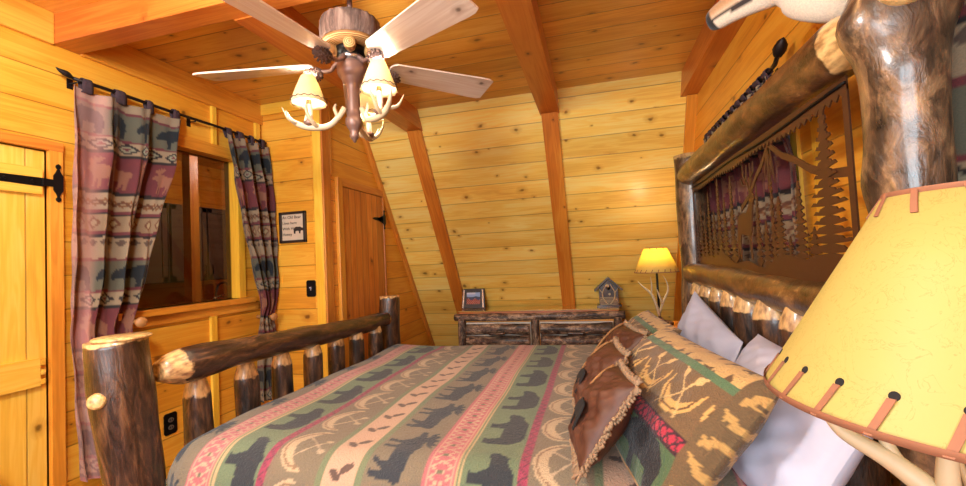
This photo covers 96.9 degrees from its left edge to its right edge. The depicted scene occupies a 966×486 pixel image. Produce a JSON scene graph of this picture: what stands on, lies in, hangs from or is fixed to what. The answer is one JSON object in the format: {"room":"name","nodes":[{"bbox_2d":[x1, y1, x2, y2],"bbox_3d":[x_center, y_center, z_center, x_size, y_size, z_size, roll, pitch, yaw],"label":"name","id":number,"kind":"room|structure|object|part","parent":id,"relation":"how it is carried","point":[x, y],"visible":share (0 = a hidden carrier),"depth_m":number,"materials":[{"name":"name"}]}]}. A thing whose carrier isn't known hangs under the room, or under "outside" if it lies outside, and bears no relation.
{"room":"bedroom","nodes":[
{"label":"bedroom","id":0,"kind":"room"},
{"bbox_2d":[0,25,267,485],"bbox_3d":[-2.121,0.198,1.194,0.100,2.500,3.950,-3,-2,15],"label":"wall","id":1,"kind":"structure","parent":0,"point":[36,101],"depth_m":1.99,"materials":[{"name":"brown wood"}]},
{"bbox_2d":[0,0,53,44],"bbox_3d":[-2.276,-0.996,0.620,0.022,0.145,2.702,-3,-2,15],"label":"trim","id":2,"kind":"structure","parent":1,"relation":"attached to","point":[24,17],"depth_m":1.83,"materials":[{"name":"brown wood"}]},
{"bbox_2d":[0,131,66,485],"bbox_3d":[-2.018,0.498,1.460,0.131,1.912,0.932,-3,-2,15],"label":"door","id":3,"kind":"structure","parent":1,"relation":"in","point":[24,452],"depth_m":1.81,"materials":[{"name":"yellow wood"}]},
{"bbox_3d":[-2.015,-0.275,1.482,0.022,0.113,0.778,-3,-2,15],"label":"rail","id":4,"kind":"part","parent":3,"relation":"part of","materials":[{"name":"brown wood"}]},
{"bbox_3d":[-1.975,0.537,1.453,0.022,0.120,0.782,-3,-2,15],"label":"rail","id":5,"kind":"part","parent":3,"relation":"part of","materials":[{"name":"brown wood"}]},
{"bbox_2d":[133,317,147,326],"bbox_3d":[-1.732,0.390,2.113,0.173,0.052,0.049,-4,-2,20],"label":"tieback","id":6,"kind":"object","parent":1,"relation":"attached to","point":[141,321],"visible":0.77,"depth_m":2.08,"materials":[{"name":"brown wood"}]},
{"bbox_2d":[56,67,266,143],"bbox_3d":[-1.749,-0.732,2.501,0.069,0.061,1.251,-3,-2,15],"label":"curtain rod","id":7,"kind":"object","parent":1,"relation":"attached to","point":[69,83],"visible":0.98,"depth_m":2.22,"materials":[{"name":"brown metal"}]},
{"bbox_2d":[70,77,180,481],"bbox_3d":[-1.748,0.151,2.158,0.105,1.832,0.564,-3,-2,15],"label":"curtain","id":8,"kind":"object","parent":7,"relation":"hanging from","point":[125,162],"visible":0.71,"depth_m":2.05,"materials":[{"name":"fabric"}]},
{"bbox_2d":[223,127,278,402],"bbox_3d":[-1.535,0.158,2.881,0.124,1.812,0.363,-3,-2,15],"label":"curtain","id":9,"kind":"object","parent":7,"relation":"hanging from","point":[253,179],"visible":0.92,"depth_m":2.92,"materials":[{"name":"fabric"}]},
{"bbox_2d":[163,411,176,435],"bbox_3d":[-1.717,0.993,2.355,0.010,0.116,0.074,-3,-2,15],"label":"power outlet","id":10,"kind":"object","parent":1,"relation":"attached to","point":[170,419],"visible":1,"depth_m":2.35,"materials":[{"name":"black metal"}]},
{"bbox_2d":[80,44,262,124],"bbox_3d":[-1.764,-0.946,2.583,0.022,0.145,1.140,-3,-2,15],"label":"trim","id":11,"kind":"structure","parent":1,"relation":"attached to","point":[123,58],"depth_m":2.47,"materials":[{"name":"brown wood"}]},
{"bbox_2d":[53,0,315,54],"bbox_3d":[-0.459,-1.049,1.600,3.050,0.140,0.108,-3,-2,15],"label":"ceiling beam","id":12,"kind":"structure","parent":1,"relation":"attached to","point":[103,24],"depth_m":1.83,"materials":[{"name":"brown wood"}]},
{"bbox_2d":[118,134,260,328],"bbox_3d":[-1.748,-0.087,2.577,0.140,1.080,1.100,-3,-2,15],"label":"window","id":13,"kind":"structure","parent":1,"relation":"in","point":[235,236],"depth_m":2.84,"materials":[{"name":"brown wood"}]},
{"bbox_3d":[-1.743,0.377,2.491,0.140,0.035,0.960,-3,-2,15],"label":"sill","id":14,"kind":"part","parent":13,"relation":"part of","materials":[{"name":"brown wood"}]},
{"bbox_3d":[-1.783,-0.098,2.519,0.102,0.918,0.860,-3,-2,15],"label":"frame","id":15,"kind":"part","parent":13,"relation":"part of","materials":[{"name":"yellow wood"}]},
{"bbox_2d":[210,106,216,144],"bbox_3d":[-1.716,-0.747,2.728,0.020,0.245,0.035,-3,-2,15],"label":"trim","id":16,"kind":"structure","parent":1,"relation":"attached to","point":[213,114],"depth_m":2.72,"materials":[{"name":"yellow wood"}]},
{"bbox_2d":[209,316,219,427],"bbox_3d":[-1.645,0.906,2.631,0.020,0.910,0.045,-3,-2,15],"label":"trim","id":17,"kind":"structure","parent":1,"relation":"attached to","point":[213,321],"depth_m":2.63,"materials":[{"name":"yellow wood"}]},
{"bbox_2d":[253,123,259,145],"bbox_3d":[-1.621,-0.683,3.079,0.020,0.355,0.045,-3,-2,15],"label":"trim","id":18,"kind":"structure","parent":1,"relation":"attached to","point":[256,126],"depth_m":3.07,"materials":[{"name":"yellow wood"}]},
{"bbox_2d":[256,313,277,320],"bbox_3d":[-1.503,0.512,2.970,0.173,0.052,0.049,-4,-2,20],"label":"tieback","id":19,"kind":"object","parent":1,"relation":"attached to","point":[274,316],"visible":0.78,"depth_m":2.94,"materials":[{"name":"brown wood"}]},
{"bbox_2d":[137,160,227,308],"bbox_3d":[-3.449,0.354,3.578,0.100,2.500,4.000,-3,-2,15],"label":"wall","id":20,"kind":"structure","parent":0,"point":[211,181],"depth_m":4.71,"materials":[{"name":"brown wood"}]},
{"bbox_2d":[145,203,168,284],"bbox_3d":[-3.199,-0.005,3.677,0.355,0.760,0.800,-3,-2,15],"label":"upper cabinet","id":21,"kind":"object","parent":20,"relation":"attached to","point":[157,273],"visible":0.19,"depth_m":3.95,"materials":[{"name":"brown wood"}]},
{"bbox_3d":[-3.021,-0.008,3.837,0.018,0.740,0.380,-3,-2,15],"label":"door","id":22,"kind":"part","parent":21,"relation":"part of","materials":[{"name":"brown wood"}]},
{"bbox_2d":[167,203,226,282],"bbox_3d":[-2.992,0.015,4.470,0.355,0.760,0.800,-3,-2,15],"label":"upper cabinet","id":23,"kind":"object","parent":20,"relation":"attached to","point":[212,221],"visible":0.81,"depth_m":4.39,"materials":[{"name":"brown wood"}]},
{"bbox_3d":[-2.916,0.003,4.244,0.018,0.740,0.380,-3,-2,15],"label":"door","id":24,"kind":"part","parent":23,"relation":"part of","materials":[{"name":"brown wood"}]},
{"bbox_3d":[-2.902,0.002,4.240,0.010,0.740,0.380,-3,-2,15],"label":"door molding","id":25,"kind":"part","parent":23,"relation":"part of","materials":[{"name":"brown wood"}]},
{"bbox_3d":[-2.815,0.013,4.631,0.018,0.740,0.380,-3,-2,15],"label":"door","id":26,"kind":"part","parent":23,"relation":"part of","materials":[{"name":"brown wood"}]},
{"bbox_3d":[-2.801,0.012,4.627,0.010,0.740,0.380,-3,-2,15],"label":"door molding","id":27,"kind":"part","parent":23,"relation":"part of","materials":[{"name":"brown wood"}]},
{"bbox_2d":[260,110,316,401],"bbox_3d":[-1.410,0.237,3.096,0.516,2.500,0.090,-3,-2,15],"label":"wall","id":28,"kind":"structure","parent":0,"point":[289,145],"depth_m":3.04,"materials":[{"name":"brown wood"}]},
{"bbox_2d":[260,100,304,115],"bbox_3d":[-1.391,-0.978,3.065,0.506,0.080,0.020,-3,-2,15],"label":"trim","id":29,"kind":"structure","parent":28,"relation":"attached to","point":[271,108],"depth_m":3.08,"materials":[{"name":"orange wood"}]},
{"bbox_2d":[279,211,306,243],"bbox_3d":[-1.345,-0.112,3.030,0.215,0.220,0.022,-3,-2,15],"label":"framed sign","id":30,"kind":"object","parent":28,"relation":"attached to","point":[292,225],"visible":1,"depth_m":3.03,"materials":[{"name":"beige paper"}]},
{"bbox_2d":[294,227,302,233],"bbox_3d":[-1.297,-0.092,3.017,0.085,0.049,0.001,-3,-2,15],"label":"print","id":31,"kind":"object","parent":30,"relation":"attached to","point":[297,230],"depth_m":3.02},
{"bbox_2d":[306,280,315,296],"bbox_3d":[-1.201,0.317,2.981,0.074,0.116,0.022,-3,-2,15],"label":"light switch","id":32,"kind":"object","parent":28,"relation":"attached to","point":[310,284],"visible":1,"depth_m":2.98,"materials":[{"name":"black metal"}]},
{"bbox_2d":[312,110,327,377],"bbox_3d":[-1.119,0.258,2.965,0.066,2.420,0.016,-3,-2,15],"label":"trim","id":33,"kind":"structure","parent":28,"relation":"attached to","point":[316,146],"depth_m":2.97,"materials":[{"name":"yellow wood"}]},
{"bbox_2d":[26,0,714,170],"bbox_3d":[-1.344,-1.091,2.006,5.120,0.060,6.050,-3,-2,15],"label":"ceiling","id":34,"kind":"structure","parent":0,"point":[588,41],"depth_m":2.41,"materials":[{"name":"brown wood"}]},
{"bbox_2d":[192,0,492,142],"bbox_3d":[-0.563,-0.758,1.736,1.241,0.700,1.242,-3,-2,15],"label":"ceiling fan","id":35,"kind":"object","parent":34,"relation":"hanging from","point":[357,40],"visible":1,"depth_m":1.67,"materials":[{"name":"brown wood"}]},
{"bbox_3d":[-0.931,-0.709,1.782,0.485,0.041,0.148,-3,-2,5],"label":"fan blade","id":36,"kind":"part","parent":35,"relation":"part of","materials":[{"name":"white wood"}]},
{"bbox_3d":[-0.695,-0.735,1.386,0.148,0.041,0.485,-4,-2,24],"label":"fan blade","id":37,"kind":"part","parent":35,"relation":"part of","materials":[{"name":"brown wood"}]},
{"bbox_3d":[-0.705,-0.616,1.730,0.141,0.114,0.141,-3,-2,15],"label":"lamp shade","id":38,"kind":"part","parent":35,"relation":"part of","materials":[{"name":"white fabric"}]},
{"bbox_3d":[-0.675,-0.505,1.706,0.249,0.106,0.124,-3,-2,15],"label":"antler arm","id":39,"kind":"part","parent":35,"relation":"part of"},
{"bbox_3d":[-0.649,-0.724,1.757,0.154,0.054,0.029,-3,-2,7],"label":"blade arm","id":40,"kind":"part","parent":35,"relation":"part of","materials":[{"name":"brown metal"}]},
{"bbox_3d":[-0.579,-0.732,1.645,0.029,0.054,0.154,-4,-2,26],"label":"blade arm","id":41,"kind":"part","parent":35,"relation":"part of","materials":[{"name":"brown metal"}]},
{"bbox_3d":[-0.621,-0.710,2.138,0.148,0.041,0.485,-2,-2,-12],"label":"fan blade","id":42,"kind":"part","parent":35,"relation":"part of","materials":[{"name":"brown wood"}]},
{"bbox_3d":[-0.548,-0.983,1.760,0.021,0.170,0.022,-3,-2,15],"label":"down rod","id":43,"kind":"part","parent":35,"relation":"part of","materials":[{"name":"brown metal"}]},
{"bbox_3d":[-0.449,-0.737,1.677,0.154,0.054,0.029,-5,-3,44],"label":"blade arm","id":44,"kind":"part","parent":35,"relation":"part of","materials":[{"name":"brown metal"}]},
{"bbox_3d":[-0.521,-0.506,1.889,0.118,0.106,0.254,-3,-2,15],"label":"antler arm","id":45,"kind":"part","parent":35,"relation":"part of"},
{"bbox_3d":[-0.516,-0.618,1.921,0.141,0.114,0.141,-3,-2,15],"label":"lamp shade","id":46,"kind":"part","parent":35,"relation":"part of","materials":[{"name":"white fabric"}]},
{"bbox_2d":[376,86,381,90],"bbox_3d":[-0.395,-0.585,1.631,0.022,0.021,0.022,-3,-2,15],"label":"bulb","id":47,"kind":"object","parent":35,"relation":"attached to","point":[378,88],"depth_m":1.62,"materials":[{"name":"glass"}]},
{"bbox_3d":[-0.398,-0.635,1.633,0.141,0.114,0.141,-3,-2,15],"label":"lamp shade","id":48,"kind":"part","parent":35,"relation":"part of","materials":[{"name":"white fabric"}]},
{"bbox_3d":[-0.413,-0.520,1.649,0.115,0.106,0.254,-1,-3,-43],"label":"antler arm","id":49,"kind":"part","parent":35,"relation":"part of"},
{"bbox_3d":[-0.239,-0.753,1.487,0.485,0.041,0.148,-5,-3,41],"label":"fan blade","id":50,"kind":"part","parent":35,"relation":"part of","materials":[{"name":"brown wood"}]},
{"bbox_3d":[-0.193,-0.738,1.952,0.485,0.041,0.148,-1,-3,-30],"label":"fan blade","id":51,"kind":"part","parent":35,"relation":"part of","materials":[{"name":"brown wood"}]},
{"bbox_2d":[495,0,558,115],"bbox_3d":[0.276,-1.053,2.359,0.140,0.145,1.732,-3,-2,15],"label":"trim","id":52,"kind":"structure","parent":34,"relation":"attached to","point":[522,21],"depth_m":2.19,"materials":[{"name":"brown wood"}]},
{"bbox_2d":[310,102,430,345],"bbox_3d":[-0.857,0.245,4.019,0.090,2.500,2.155,-3,-2,15],"label":"wall","id":53,"kind":"structure","parent":0,"point":[350,160],"depth_m":3.55,"materials":[{"name":"brown wood"}]},
{"bbox_2d":[319,98,335,348],"bbox_3d":[-1.072,0.216,2.990,0.014,2.500,0.088,-3,-2,15],"label":"trim","id":54,"kind":"structure","parent":53,"relation":"attached to","point":[324,135],"depth_m":2.99,"materials":[{"name":"brown wood"}]},
{"bbox_2d":[328,100,332,175],"bbox_3d":[-1.104,-0.755,3.088,0.012,0.550,0.020,-3,-2,15],"label":"trim","id":55,"kind":"structure","parent":53,"relation":"attached to","point":[329,118],"depth_m":3.08,"materials":[{"name":"brown wood"}]},
{"bbox_2d":[334,177,348,367],"bbox_3d":[-1.016,0.494,3.113,0.028,1.950,0.065,-3,-2,15],"label":"trim","id":56,"kind":"structure","parent":53,"relation":"attached to","point":[340,238],"depth_m":3.11,"materials":[{"name":"brown wood"}]},
{"bbox_2d":[342,179,383,196],"bbox_3d":[-0.974,-0.442,3.497,0.024,0.058,0.652,-3,-2,15],"label":"trim","id":57,"kind":"structure","parent":53,"relation":"attached to","point":[346,184],"depth_m":3.44,"materials":[{"name":"brown wood"}]},
{"bbox_2d":[343,187,385,359],"bbox_3d":[-0.923,0.524,3.463,0.028,1.868,0.654,-3,-2,15],"label":"door","id":58,"kind":"structure","parent":53,"relation":"in","point":[364,218],"depth_m":3.42,"materials":[{"name":"brown wood"}]},
{"bbox_2d":[382,197,387,294],"bbox_3d":[-0.849,0.540,3.766,0.020,1.892,0.025,-3,-2,15],"label":"trim","id":59,"kind":"structure","parent":53,"relation":"attached to","point":[382,197],"depth_m":3.78,"materials":[{"name":"brown wood"}]},
{"bbox_2d":[362,125,434,345],"bbox_3d":[-0.744,0.242,4.216,0.030,2.470,1.690,-3,-2,15],"label":"trim","id":60,"kind":"structure","parent":53,"relation":"attached to","point":[366,143],"depth_m":4.03,"materials":[{"name":"brown wood"}]},
{"bbox_2d":[363,71,685,345],"bbox_3d":[0.493,0.179,3.986,2.544,2.500,1.780,-3,-2,15],"label":"wall","id":61,"kind":"structure","parent":0,"point":[620,140],"depth_m":3.57,"materials":[{"name":"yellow wood"}]},
{"bbox_2d":[235,6,422,131],"bbox_3d":[-0.769,-0.992,2.630,0.132,0.145,1.732,-3,-2,15],"label":"trim","id":62,"kind":"structure","parent":61,"relation":"attached to","point":[406,117],"depth_m":2.12,"materials":[{"name":"brown wood"}]},
{"bbox_2d":[407,130,464,313],"bbox_3d":[-0.300,0.287,4.149,0.114,2.333,1.594,-3,-2,15],"label":"trim","id":63,"kind":"structure","parent":61,"relation":"attached to","point":[416,139],"depth_m":3.80,"materials":[{"name":"brown wood"}]},
{"bbox_2d":[541,112,574,304],"bbox_3d":[0.744,0.226,3.878,0.120,2.333,1.594,-3,-2,15],"label":"trim","id":64,"kind":"structure","parent":61,"relation":"attached to","point":[550,122],"depth_m":3.52,"materials":[{"name":"brown wood"}]},
{"bbox_2d":[694,6,899,485],"bbox_3d":[1.201,0.050,1.508,0.080,2.500,6.225,-3,-2,15],"label":"wall","id":65,"kind":"structure","parent":0,"point":[749,53],"depth_m":1.66,"materials":[{"name":"brown wood"}]},
{"bbox_2d":[673,94,697,320],"bbox_3d":[1.685,0.172,3.642,0.068,2.333,1.579,-3,-2,15],"label":"trim","id":66,"kind":"structure","parent":65,"relation":"attached to","point":[691,100],"depth_m":3.09,"materials":[{"name":"brown wood"}]},
{"bbox_2d":[680,0,747,96],"bbox_3d":[1.197,-1.106,2.121,0.105,0.145,1.732,-3,-2,15],"label":"trim","id":67,"kind":"structure","parent":65,"relation":"attached to","point":[710,45],"depth_m":2.40,"materials":[{"name":"brown wood"}]},
{"bbox_2d":[703,37,787,139],"bbox_3d":[1.233,-0.675,2.098,0.072,0.088,1.212,-3,-2,15],"label":"curtain rod","id":68,"kind":"object","parent":65,"relation":"attached to","point":[781,45],"visible":0.68,"depth_m":1.55,"materials":[{"name":"brown metal"}]},
{"bbox_3d":[1.254,-0.664,2.171,0.014,0.017,1.060,-3,-2,15],"label":"rod","id":69,"kind":"part","parent":68,"relation":"part of","materials":[{"name":"brown metal"}]},
{"bbox_2d":[704,68,799,266],"bbox_3d":[1.248,-0.108,2.053,0.052,1.151,1.197,-3,-2,15],"label":"curtain","id":70,"kind":"object","parent":68,"relation":"hanging from","point":[785,172],"visible":0.22,"depth_m":1.83,"materials":[{"name":"fabric"}]},
{"bbox_2d":[706,0,846,29],"bbox_3d":[0.834,-0.752,1.127,0.379,0.527,0.413,-3,-2,15],"label":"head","id":71,"kind":"object","parent":65,"relation":"attached to","point":[723,13],"visible":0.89,"depth_m":1.16},
{"bbox_2d":[789,128,808,258],"bbox_3d":[1.299,-0.120,1.975,0.095,1.035,1.030,-3,-2,15],"label":"window","id":72,"kind":"structure","parent":65,"relation":"in","point":[794,137],"depth_m":1.55,"materials":[{"name":"brown wood"}]},
{"bbox_2d":[803,28,827,254],"bbox_3d":[1.117,-0.051,1.398,0.015,1.300,0.065,-3,-2,15],"label":"trim","id":73,"kind":"structure","parent":65,"relation":"attached to","point":[814,124],"depth_m":1.42,"materials":[{"name":"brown wood"}]},
{"bbox_3d":[0.813,-0.921,0.473,0.042,0.047,0.920,-3,-2,15],"label":"curtain rod","id":74,"kind":"object","parent":65,"relation":"attached to","visible":0},
{"bbox_2d":[952,0,965,180],"bbox_3d":[0.834,-0.176,0.461,0.046,1.546,0.800,-3,-2,15],"label":"curtain","id":75,"kind":"object","parent":74,"relation":"hanging from","point":[959,38],"visible":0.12,"depth_m":0.82,"materials":[{"name":"fabric"}]},
{"bbox_3d":[-0.272,1.415,1.805,3.230,0.060,6.325,-3,-2,15],"label":"floor","id":76,"kind":"structure","parent":0,"visible":0},
{"bbox_2d":[82,0,965,485],"bbox_3d":[0.086,0.362,1.945,2.267,2.025,2.034,-3,-2,15],"label":"bed","id":77,"kind":"object","parent":76,"relation":"on","point":[898,52],"visible":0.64,"depth_m":1.28,"materials":[{"name":"brown wood"}]},
{"bbox_3d":[-1.107,0.854,1.353,0.200,1.112,0.216,-3,-2,15],"label":"bed post","id":78,"kind":"part","parent":77,"relation":"part of","materials":[{"name":"brown wood"}]},
{"bbox_3d":[-0.644,0.915,3.084,0.171,1.070,0.168,-3,-2,15],"label":"bed post","id":79,"kind":"part","parent":77,"relation":"part of","materials":[{"name":"brown wood"}]},
{"bbox_3d":[1.274,0.404,2.548,0.190,1.865,0.183,-3,-2,15],"label":"bed post","id":80,"kind":"part","parent":77,"relation":"part of","materials":[{"name":"brown wood"}]},
{"bbox_3d":[1.015,-0.339,1.734,0.008,0.015,1.590,-3,-2,15],"label":"panel edge rod","id":81,"kind":"part","parent":77,"relation":"part of","materials":[{"name":"brown wood"}]},
{"bbox_3d":[1.032,-0.114,1.724,0.008,0.490,1.590,-3,-2,15],"label":"forest cutout panel","id":82,"kind":"part","parent":77,"relation":"part of","materials":[{"name":"brown metal"}]},
{"bbox_3d":[0.838,0.281,0.811,0.183,2.023,0.147,-3,-2,15],"label":"bed post","id":83,"kind":"part","parent":77,"relation":"part of","materials":[{"name":"brown wood"}]},
{"bbox_2d":[454,304,624,345],"bbox_3d":[0.524,1.013,3.941,1.516,0.828,0.478,-3,-2,15],"label":"dresser","id":84,"kind":"object","parent":76,"relation":"on","point":[581,324],"visible":0.44,"depth_m":3.79,"materials":[{"name":"brown wood"}]},
{"bbox_3d":[-0.177,1.083,3.964,0.079,0.758,0.080,-3,-2,15],"label":"post","id":85,"kind":"part","parent":84,"relation":"part of","materials":[{"name":"brown wood"}]},
{"bbox_2d":[462,288,484,308],"bbox_3d":[-0.086,0.544,4.215,0.236,0.187,0.119,-3,-2,15],"label":"photo frame","id":86,"kind":"object","parent":84,"relation":"on","point":[471,298],"visible":1,"depth_m":4.18,"materials":[{"name":"brown wood"}]},
{"bbox_2d":[467,292,479,303],"bbox_3d":[-0.095,0.540,4.184,0.136,0.110,0.024,-3,-2,15],"label":"photograph","id":87,"kind":"object","parent":86,"relation":"attached to","point":[472,297],"depth_m":4.18,"materials":[{"name":"paper"}]},
{"bbox_3d":[0.122,0.809,3.822,0.140,0.031,0.032,-3,-2,15],"label":"drawer handle","id":88,"kind":"part","parent":84,"relation":"part of","materials":[{"name":"brown wood"}]},
{"bbox_3d":[0.143,0.834,3.897,0.600,0.225,0.028,-3,-2,15],"label":"drawer","id":89,"kind":"part","parent":84,"relation":"part of","materials":[{"name":"brown wood"}]},
{"bbox_3d":[0.479,1.045,3.794,0.077,0.758,0.077,-3,-2,15],"label":"post","id":90,"kind":"part","parent":84,"relation":"part of","materials":[{"name":"brown wood"}]},
{"bbox_3d":[0.507,0.604,3.985,1.445,0.006,0.375,-3,-2,15],"label":"glass","id":91,"kind":"part","parent":84,"relation":"part of","materials":[{"name":"brown"}]},
{"bbox_3d":[0.791,0.770,3.648,0.141,0.032,0.027,-3,-2,13],"label":"drawer handle","id":92,"kind":"part","parent":84,"relation":"part of","materials":[{"name":"brown wood"}]},
{"bbox_3d":[0.812,0.795,3.723,0.625,0.225,0.028,-3,-2,15],"label":"drawer","id":93,"kind":"part","parent":84,"relation":"part of","materials":[{"name":"brown wood"}]},
{"bbox_2d":[594,277,622,306],"bbox_3d":[1.129,0.435,3.860,0.248,0.262,0.150,-3,-2,15],"label":"birdhouse","id":94,"kind":"object","parent":84,"relation":"on","point":[608,292],"visible":0.99,"depth_m":3.81,"materials":[{"name":"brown wood"}]},
{"bbox_3d":[1.067,0.371,3.881,0.124,0.127,0.145,-3,-2,15],"label":"roof panel","id":95,"kind":"part","parent":94,"relation":"part of","materials":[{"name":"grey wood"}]},
{"bbox_3d":[1.116,0.455,3.803,0.172,0.184,0.017,-3,-2,15],"label":"twig trim","id":96,"kind":"part","parent":94,"relation":"part of","materials":[{"name":"brown wood"}]},
{"bbox_3d":[1.135,0.559,3.856,0.210,0.013,0.150,-3,-2,15],"label":"plate","id":97,"kind":"part","parent":94,"relation":"part of","materials":[{"name":"grey wood"}]},
{"bbox_3d":[1.187,0.364,3.850,0.124,0.127,0.145,-3,-2,15],"label":"roof panel","id":98,"kind":"part","parent":94,"relation":"part of","materials":[{"name":"grey wood"}]},
{"bbox_3d":[1.163,1.005,3.617,0.075,0.758,0.080,-3,-2,15],"label":"post","id":99,"kind":"part","parent":84,"relation":"part of","materials":[{"name":"brown wood"}]},
{"bbox_3d":[1.255,0.964,2.956,0.444,0.780,0.440,-3,-2,15],"label":"nightstand","id":100,"kind":"object","parent":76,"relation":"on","visible":0},
{"bbox_2d":[634,247,679,324],"bbox_3d":[1.242,0.304,3.049,0.304,0.546,0.303,-3,-2,15],"label":"table lamp","id":101,"kind":"object","parent":100,"relation":"on","point":[656,260],"visible":0.97,"depth_m":2.98,"materials":[{"name":"yellow fabric"}]},
{"bbox_3d":[1.234,0.120,3.056,0.300,0.175,0.300,-3,-2,15],"label":"lamp shade","id":102,"kind":"part","parent":101,"relation":"part of","materials":[{"name":"yellow fabric"}]},
{"bbox_3d":[1.245,0.352,3.047,0.016,0.390,0.016,-3,-2,15],"label":"lamp stem","id":103,"kind":"part","parent":101,"relation":"part of","materials":[{"name":"beige wood"}]},
{"bbox_3d":[0.621,0.975,0.351,0.445,0.620,0.480,-3,-2,15],"label":"nightstand","id":104,"kind":"object","parent":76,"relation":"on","visible":0},
{"bbox_2d":[763,180,965,485],"bbox_3d":[0.521,0.306,0.411,0.403,0.730,0.404,-3,-2,15],"label":"table lamp","id":105,"kind":"object","parent":104,"relation":"on","point":[879,352],"visible":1,"depth_m":0.39,"materials":[{"name":"yellow paper"}]},
{"bbox_3d":[0.513,0.151,0.417,0.403,0.007,0.403,-3,-2,15],"label":"trim","id":106,"kind":"part","parent":105,"relation":"part of","materials":[{"name":"leather"}]},
{"bbox_3d":[0.503,-0.054,0.425,0.162,0.008,0.162,-3,-2,15],"label":"trim","id":107,"kind":"part","parent":105,"relation":"part of","materials":[{"name":"leather"}]},
{"bbox_3d":[-2.523,1.581,3.305,1.890,0.060,4.000,-3,-2,15],"label":"floor","id":108,"kind":"structure","parent":0,"visible":0},
{"bbox_2d":[182,153,200,303],"bbox_3d":[-2.413,0.303,3.557,0.080,2.500,0.080,-3,-2,15],"label":"post","id":109,"kind":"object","parent":108,"relation":"on","point":[191,241],"depth_m":3.54,"materials":[{"name":"brown wood"}]},
{"bbox_3d":[-2.882,1.149,4.133,0.610,0.900,2.240,-3,-2,15],"label":"countertop","id":110,"kind":"structure","parent":108,"relation":"on","visible":0},
{"bbox_2d":[213,282,226,299],"bbox_3d":[-2.757,0.561,4.588,0.268,0.296,0.133,-3,-2,15],"label":"faucet","id":111,"kind":"object","parent":110,"relation":"on","point":[215,297],"visible":0.42,"depth_m":4.56,"materials":[{"name":"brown metal"}]},
{"bbox_3d":[0.089,0.799,1.941,1.840,0.325,1.540,-3,-2,15],"label":"mattress","id":112,"kind":"object","parent":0,"visible":0},
{"bbox_2d":[165,344,746,485],"bbox_3d":[0.073,0.847,1.916,1.856,0.476,1.680,-3,-2,15],"label":"quilt","id":113,"kind":"object","parent":112,"relation":"on","point":[403,414],"visible":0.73,"depth_m":1.42,"materials":[{"name":"fabric"}]},
{"bbox_2d":[571,336,631,410],"bbox_3d":[0.377,0.449,1.400,0.180,0.248,0.319,-3,-2,9],"label":"leather pillow","id":114,"kind":"object","parent":113,"relation":"on","point":[601,358],"visible":0.52,"depth_m":1.36,"materials":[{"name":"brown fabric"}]},
{"bbox_3d":[0.375,0.439,1.488,0.138,0.193,0.025,-3,-2,15],"label":"gold cord","id":115,"kind":"part","parent":114,"relation":"part of","materials":[{"name":"gold metal"}]},
{"bbox_2d":[568,359,643,484],"bbox_3d":[0.309,0.446,1.120,0.176,0.256,0.319,-3,-2,9],"label":"leather pillow","id":116,"kind":"object","parent":113,"relation":"on","point":[602,413],"visible":1,"depth_m":1.02,"materials":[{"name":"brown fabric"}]},
{"bbox_3d":[0.308,0.440,1.206,0.135,0.190,0.019,-3,-2,9],"label":"gold cord","id":117,"kind":"part","parent":116,"relation":"part of","materials":[{"name":"gold metal"}]},
{"bbox_2d":[595,319,649,350],"bbox_3d":[0.526,0.448,1.712,0.203,0.239,0.324,-3,-2,2],"label":"leather pillow","id":118,"kind":"object","parent":113,"relation":"on","point":[629,335],"visible":0.29,"depth_m":1.66,"materials":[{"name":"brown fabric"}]},
{"bbox_3d":[0.513,0.437,1.801,0.158,0.189,0.022,-3,-2,6],"label":"gold cord","id":119,"kind":"part","parent":118,"relation":"part of","materials":[{"name":"gold metal"}]},
{"bbox_2d":[628,310,681,336],"bbox_3d":[0.651,0.452,1.876,0.289,0.252,0.600,-3,-2,10],"label":"pillow sham","id":120,"kind":"object","parent":113,"relation":"on","point":[646,320],"visible":0.26,"depth_m":1.77,"materials":[{"name":"fabric"}]},
{"bbox_2d":[615,327,778,485],"bbox_3d":[0.503,0.421,1.188,0.302,0.275,0.682,-3,-2,4],"label":"pillow sham","id":121,"kind":"object","parent":113,"relation":"on","point":[697,410],"visible":0.8,"depth_m":0.94,"materials":[{"name":"fabric"}]},
{"bbox_2d":[677,291,742,362],"bbox_3d":[0.909,0.393,1.800,0.186,0.342,0.660,-3,-2,15],"label":"pillow","id":122,"kind":"object","parent":113,"relation":"on","point":[699,323],"visible":0.44,"depth_m":1.69,"materials":[{"name":"white fabric"}]},
{"bbox_2d":[732,334,873,485],"bbox_3d":[0.722,0.414,1.078,0.244,0.260,0.609,-3,-2,15],"label":"pillow","id":123,"kind":"object","parent":113,"relation":"on","point":[794,447],"visible":0.27,"depth_m":0.88,"materials":[{"name":"white fabric"}]}
]}

